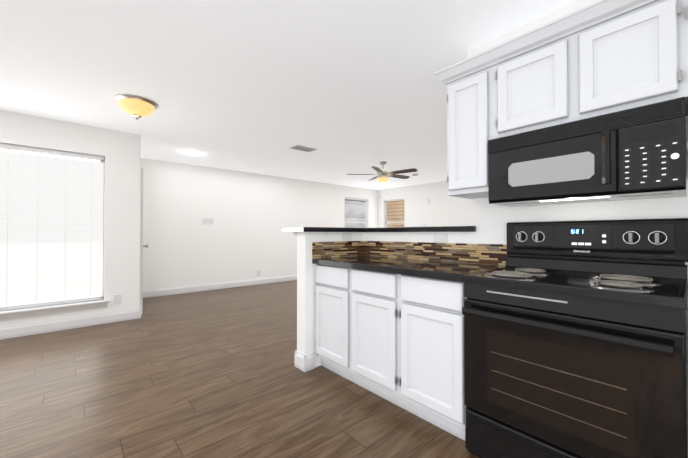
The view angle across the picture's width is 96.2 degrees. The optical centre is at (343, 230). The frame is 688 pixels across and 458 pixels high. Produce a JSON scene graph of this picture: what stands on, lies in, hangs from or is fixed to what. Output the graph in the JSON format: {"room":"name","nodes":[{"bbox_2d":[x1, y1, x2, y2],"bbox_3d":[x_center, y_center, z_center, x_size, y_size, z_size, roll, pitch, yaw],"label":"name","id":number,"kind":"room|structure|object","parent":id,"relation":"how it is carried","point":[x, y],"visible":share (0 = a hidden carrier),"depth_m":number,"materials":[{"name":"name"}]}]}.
{"room":"kitchen","nodes":[
{"label":"kitchen","id":0,"kind":"room"},
{"bbox_2d":[0,110,140,326],"bbox_3d":[-4.428,-0.068,2.673,4.476,2.440,0.120,1,-1,-42],"label":"wall","id":1,"kind":"structure","parent":0,"point":[120,151],"depth_m":3.91,"materials":[{"name":"white paint"}]},
{"bbox_2d":[0,148,104,307],"bbox_3d":[-3.744,-0.034,3.329,1.830,1.805,0.035,1,-1,-42],"label":"window","id":2,"kind":"structure","parent":1,"relation":"in","point":[49,155],"depth_m":3.71,"materials":[{"name":"white"}]},
{"bbox_2d":[0,143,103,309],"bbox_3d":[-3.709,-0.038,3.290,1.810,1.788,0.040,1,-1,-42],"label":"window blinds","id":3,"kind":"object","parent":2,"relation":"attached to","point":[51,229],"visible":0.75,"depth_m":3.56,"materials":[{"name":"white plastic"}]},
{"bbox_2d":[0,299,109,321],"bbox_3d":[-3.689,0.914,3.258,1.930,0.103,0.140,1,-1,-42],"label":"window sill","id":4,"kind":"structure","parent":1,"relation":"attached to","point":[27,312],"depth_m":3.52,"materials":[{"name":"white wood"}]},
{"bbox_2d":[114,294,121,303],"bbox_3d":[-2.888,0.880,3.944,0.075,0.118,0.008,1,-1,-42],"label":"outlet","id":5,"kind":"object","parent":1,"relation":"attached to","point":[118,299],"visible":1,"depth_m":3.94,"materials":[{"name":"white plastic"}]},
{"bbox_2d":[0,274,314,371],"bbox_3d":[-0.032,1.082,2.464,10.790,0.135,8.950,1,-1,-42],"label":"baseboard","id":6,"kind":"structure","parent":1,"relation":"attached to","point":[304,362],"depth_m":3.79,"materials":[{"name":"white wood"}]},
{"bbox_2d":[0,280,478,457],"bbox_3d":[-0.032,1.180,2.463,11.030,0.060,9.190,1,-1,-42],"label":"floor","id":7,"kind":"structure","parent":0,"point":[217,373],"depth_m":2.14,"materials":[{"name":"brown wood"}]},
{"bbox_2d":[315,264,346,378],"bbox_3d":[0.114,0.715,2.619,0.587,0.872,0.434,1,-1,-42],"label":"base cabinet","id":8,"kind":"object","parent":7,"relation":"on","point":[331,281],"depth_m":2.43,"materials":[{"name":"white paint"}]},
{"bbox_2d":[312,255,504,281],"bbox_3d":[0.867,0.249,1.758,0.608,0.040,2.728,1,-1,-42],"label":"countertop","id":9,"kind":"structure","parent":8,"relation":"on","point":[449,271],"depth_m":2.03,"materials":[{"name":"black stone"}]},
{"bbox_2d":[347,268,394,403],"bbox_3d":[0.407,0.712,2.290,0.587,0.872,0.447,1,-1,-42],"label":"base cabinet","id":10,"kind":"object","parent":7,"relation":"on","point":[370,294],"depth_m":2.11,"materials":[{"name":"white paint"}]},
{"bbox_2d":[395,274,466,440],"bbox_3d":[0.702,0.709,1.957,0.587,0.872,0.443,1,-1,-42],"label":"base cabinet","id":11,"kind":"object","parent":7,"relation":"on","point":[397,339],"depth_m":1.76,"materials":[{"name":"white paint"}]},
{"bbox_2d":[462,218,687,457],"bbox_3d":[1.064,0.542,1.463,0.699,1.195,0.764,1,-1,-42],"label":"range","id":12,"kind":"object","parent":7,"relation":"on","point":[575,339],"visible":1,"depth_m":1.29,"materials":[{"name":"black metal"}]},
{"bbox_2d":[141,158,377,289],"bbox_3d":[-2.997,-0.036,5.907,10.910,2.440,0.120,1,-1,-42],"label":"wall","id":13,"kind":"structure","parent":0,"point":[243,237],"depth_m":6.34,"materials":[{"name":"white paint"}]},
{"bbox_2d":[202,218,213,223],"bbox_3d":[-2.686,-0.185,6.096,0.209,0.104,0.012,1,-1,-42],"label":"light switch","id":14,"kind":"object","parent":13,"relation":"attached to","point":[207,220],"visible":1,"depth_m":6.09,"materials":[{"name":"white plastic"}]},
{"bbox_2d":[350,199,366,227],"bbox_3d":[0.348,-0.226,8.844,1.030,1.380,0.130,1,-1,-42],"label":"window","id":15,"kind":"structure","parent":13,"relation":"in","point":[365,222],"depth_m":9.18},
{"bbox_2d":[345,197,367,226],"bbox_3d":[0.345,-0.246,8.848,0.930,1.334,0.040,1,-1,-42],"label":"window blinds","id":16,"kind":"object","parent":15,"relation":"attached to","point":[355,217],"visible":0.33,"depth_m":8.80,"materials":[{"name":"grey plastic"}]},
{"bbox_2d":[0,0,574,189],"bbox_3d":[-0.032,-1.330,2.488,11.030,0.080,9.190,1,-1,-42],"label":"ceiling","id":17,"kind":"structure","parent":0,"point":[344,88],"depth_m":2.54,"materials":[{"name":"white paint"}]},
{"bbox_2d":[114,94,158,120],"bbox_3d":[-2.071,-1.190,3.090,0.370,0.188,0.370,1,-1,-42],"label":"dome ceiling light","id":18,"kind":"object","parent":17,"relation":"attached to","point":[137,107],"visible":1,"depth_m":3.00,"materials":[{"name":"yellow glass"}]},
{"bbox_2d":[289,144,316,151],"bbox_3d":[-0.632,-1.261,4.769,0.380,0.012,0.220,1,-1,-42],"label":"ceiling vent","id":19,"kind":"object","parent":17,"relation":"in","point":[302,148],"visible":0.98,"depth_m":4.75,"materials":[{"name":"grey plastic"}]},
{"bbox_2d":[347,161,417,197],"bbox_3d":[0.759,-0.921,5.690,1.261,0.674,1.274,1,-1,-42],"label":"ceiling fan","id":20,"kind":"object","parent":17,"relation":"hanging from","point":[383,174],"visible":1,"depth_m":5.61,"materials":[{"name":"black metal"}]},
{"bbox_2d":[297,232,467,366],"bbox_3d":[0.280,0.582,2.441,0.780,1.135,1.166,1,-1,-42],"label":"wall","id":21,"kind":"structure","parent":0,"point":[306,283],"depth_m":2.57,"materials":[{"name":"white paint"}]},
{"bbox_2d":[342,233,351,240],"bbox_3d":[0.028,0.060,2.836,0.118,0.075,0.008,1,-1,-42],"label":"outlet","id":22,"kind":"object","parent":21,"relation":"attached to","point":[346,236],"visible":1,"depth_m":2.83,"materials":[{"name":"white plastic"}]},
{"bbox_2d":[282,226,475,238],"bbox_3d":[0.306,0.045,2.556,1.036,0.142,1.416,1,-1,-42],"label":"bar","id":23,"kind":"object","parent":21,"relation":"on","point":[294,230],"visible":0.79,"depth_m":2.57,"materials":[{"name":"black stone"}]},
{"bbox_2d":[312,241,509,265],"bbox_3d":[0.868,0.159,1.760,0.609,0.138,2.729,1,-1,-42],"label":"tile backsplash","id":24,"kind":"structure","parent":21,"relation":"attached to","point":[492,254],"depth_m":2.50,"materials":[{"name":"tile"}]},
{"bbox_2d":[434,233,447,242],"bbox_3d":[0.739,0.056,2.360,0.008,0.075,0.118,1,-1,-42],"label":"outlet","id":25,"kind":"object","parent":21,"relation":"attached to","point":[441,237],"visible":1,"depth_m":2.35,"materials":[{"name":"white plastic"}]},
{"bbox_2d":[378,181,467,227],"bbox_3d":[4.048,-0.034,6.096,0.120,2.440,8.950,1,-1,-42],"label":"wall","id":26,"kind":"structure","parent":0,"point":[442,209],"depth_m":8.10,"materials":[{"name":"white paint"}]},
{"bbox_2d":[385,200,403,227],"bbox_3d":[1.465,-0.215,8.972,0.130,1.360,0.849,1,-1,-42],"label":"window","id":27,"kind":"structure","parent":26,"relation":"in","point":[386,222],"depth_m":9.27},
{"bbox_2d":[384,199,403,221],"bbox_3d":[1.469,-0.237,8.975,0.040,1.310,0.749,1,-1,-42],"label":"window blinds","id":28,"kind":"object","parent":27,"relation":"attached to","point":[399,216],"visible":0.42,"depth_m":8.90,"materials":[{"name":"brown plastic"}]},
{"bbox_2d":[467,0,687,307],"bbox_3d":[2.145,-0.086,0.873,0.120,2.440,3.664,1,-1,-42],"label":"wall","id":29,"kind":"structure","parent":0,"point":[487,220],"depth_m":1.82,"materials":[{"name":"white paint"}]},
{"bbox_2d":[442,49,489,198],"bbox_3d":[0.859,-0.624,1.992,0.323,0.796,0.265,1,-1,-42],"label":"upper cabinet","id":30,"kind":"object","parent":29,"relation":"attached to","point":[467,81],"depth_m":1.88,"materials":[{"name":"white paint"}]},
{"bbox_2d":[490,16,569,139],"bbox_3d":[1.083,-0.774,1.741,0.323,0.501,0.409,1,-1,-42],"label":"upper cabinet","id":31,"kind":"object","parent":29,"relation":"attached to","point":[530,72],"depth_m":1.62,"materials":[{"name":"white paint"}]},
{"bbox_2d":[566,0,687,121],"bbox_3d":[1.342,-0.776,1.449,0.323,0.501,0.371,1,-1,-42],"label":"upper cabinet","id":32,"kind":"object","parent":29,"relation":"attached to","point":[599,58],"depth_m":1.34,"materials":[{"name":"white paint"}]},
{"bbox_2d":[488,97,686,206],"bbox_3d":[1.189,-0.334,1.583,0.366,0.364,0.756,1,-1,-42],"label":"over-the-range microwave","id":33,"kind":"object","parent":32,"relation":"attached to","point":[635,153],"visible":1,"depth_m":1.41,"materials":[{"name":"black plastic"}]},
{"bbox_2d":[685,96,687,149],"bbox_3d":[1.599,-0.632,1.158,0.323,0.796,0.405,1,-1,-42],"label":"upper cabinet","id":34,"kind":"object","parent":29,"relation":"attached to","point":[686,101],"depth_m":1.28,"materials":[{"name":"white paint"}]},
{"bbox_3d":[-3.286,-0.048,4.668,0.120,2.440,1.350,1,-1,-42],"label":"wall","id":35,"kind":"structure","parent":0,"visible":0},
{"bbox_2d":[140,168,148,314],"bbox_3d":[-3.018,0.151,4.563,0.110,2.020,0.800,1,-1,-42],"label":"door","id":36,"kind":"structure","parent":35,"relation":"in","point":[141,252],"depth_m":4.24,"materials":[{"name":"white paint"}]},
{"label":"outside","id":37,"kind":"structure","parent":0,"visible":0},
{"bbox_2d":[345,199,364,227],"bbox_3d":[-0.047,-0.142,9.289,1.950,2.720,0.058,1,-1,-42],"label":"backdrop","id":38,"kind":"structure","parent":37,"point":[350,212],"depth_m":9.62,"materials":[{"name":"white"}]},
{"bbox_2d":[387,200,403,227],"bbox_3d":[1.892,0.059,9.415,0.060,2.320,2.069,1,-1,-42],"label":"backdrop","id":39,"kind":"structure","parent":37,"point":[391,213],"depth_m":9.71,"materials":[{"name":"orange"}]}
]}

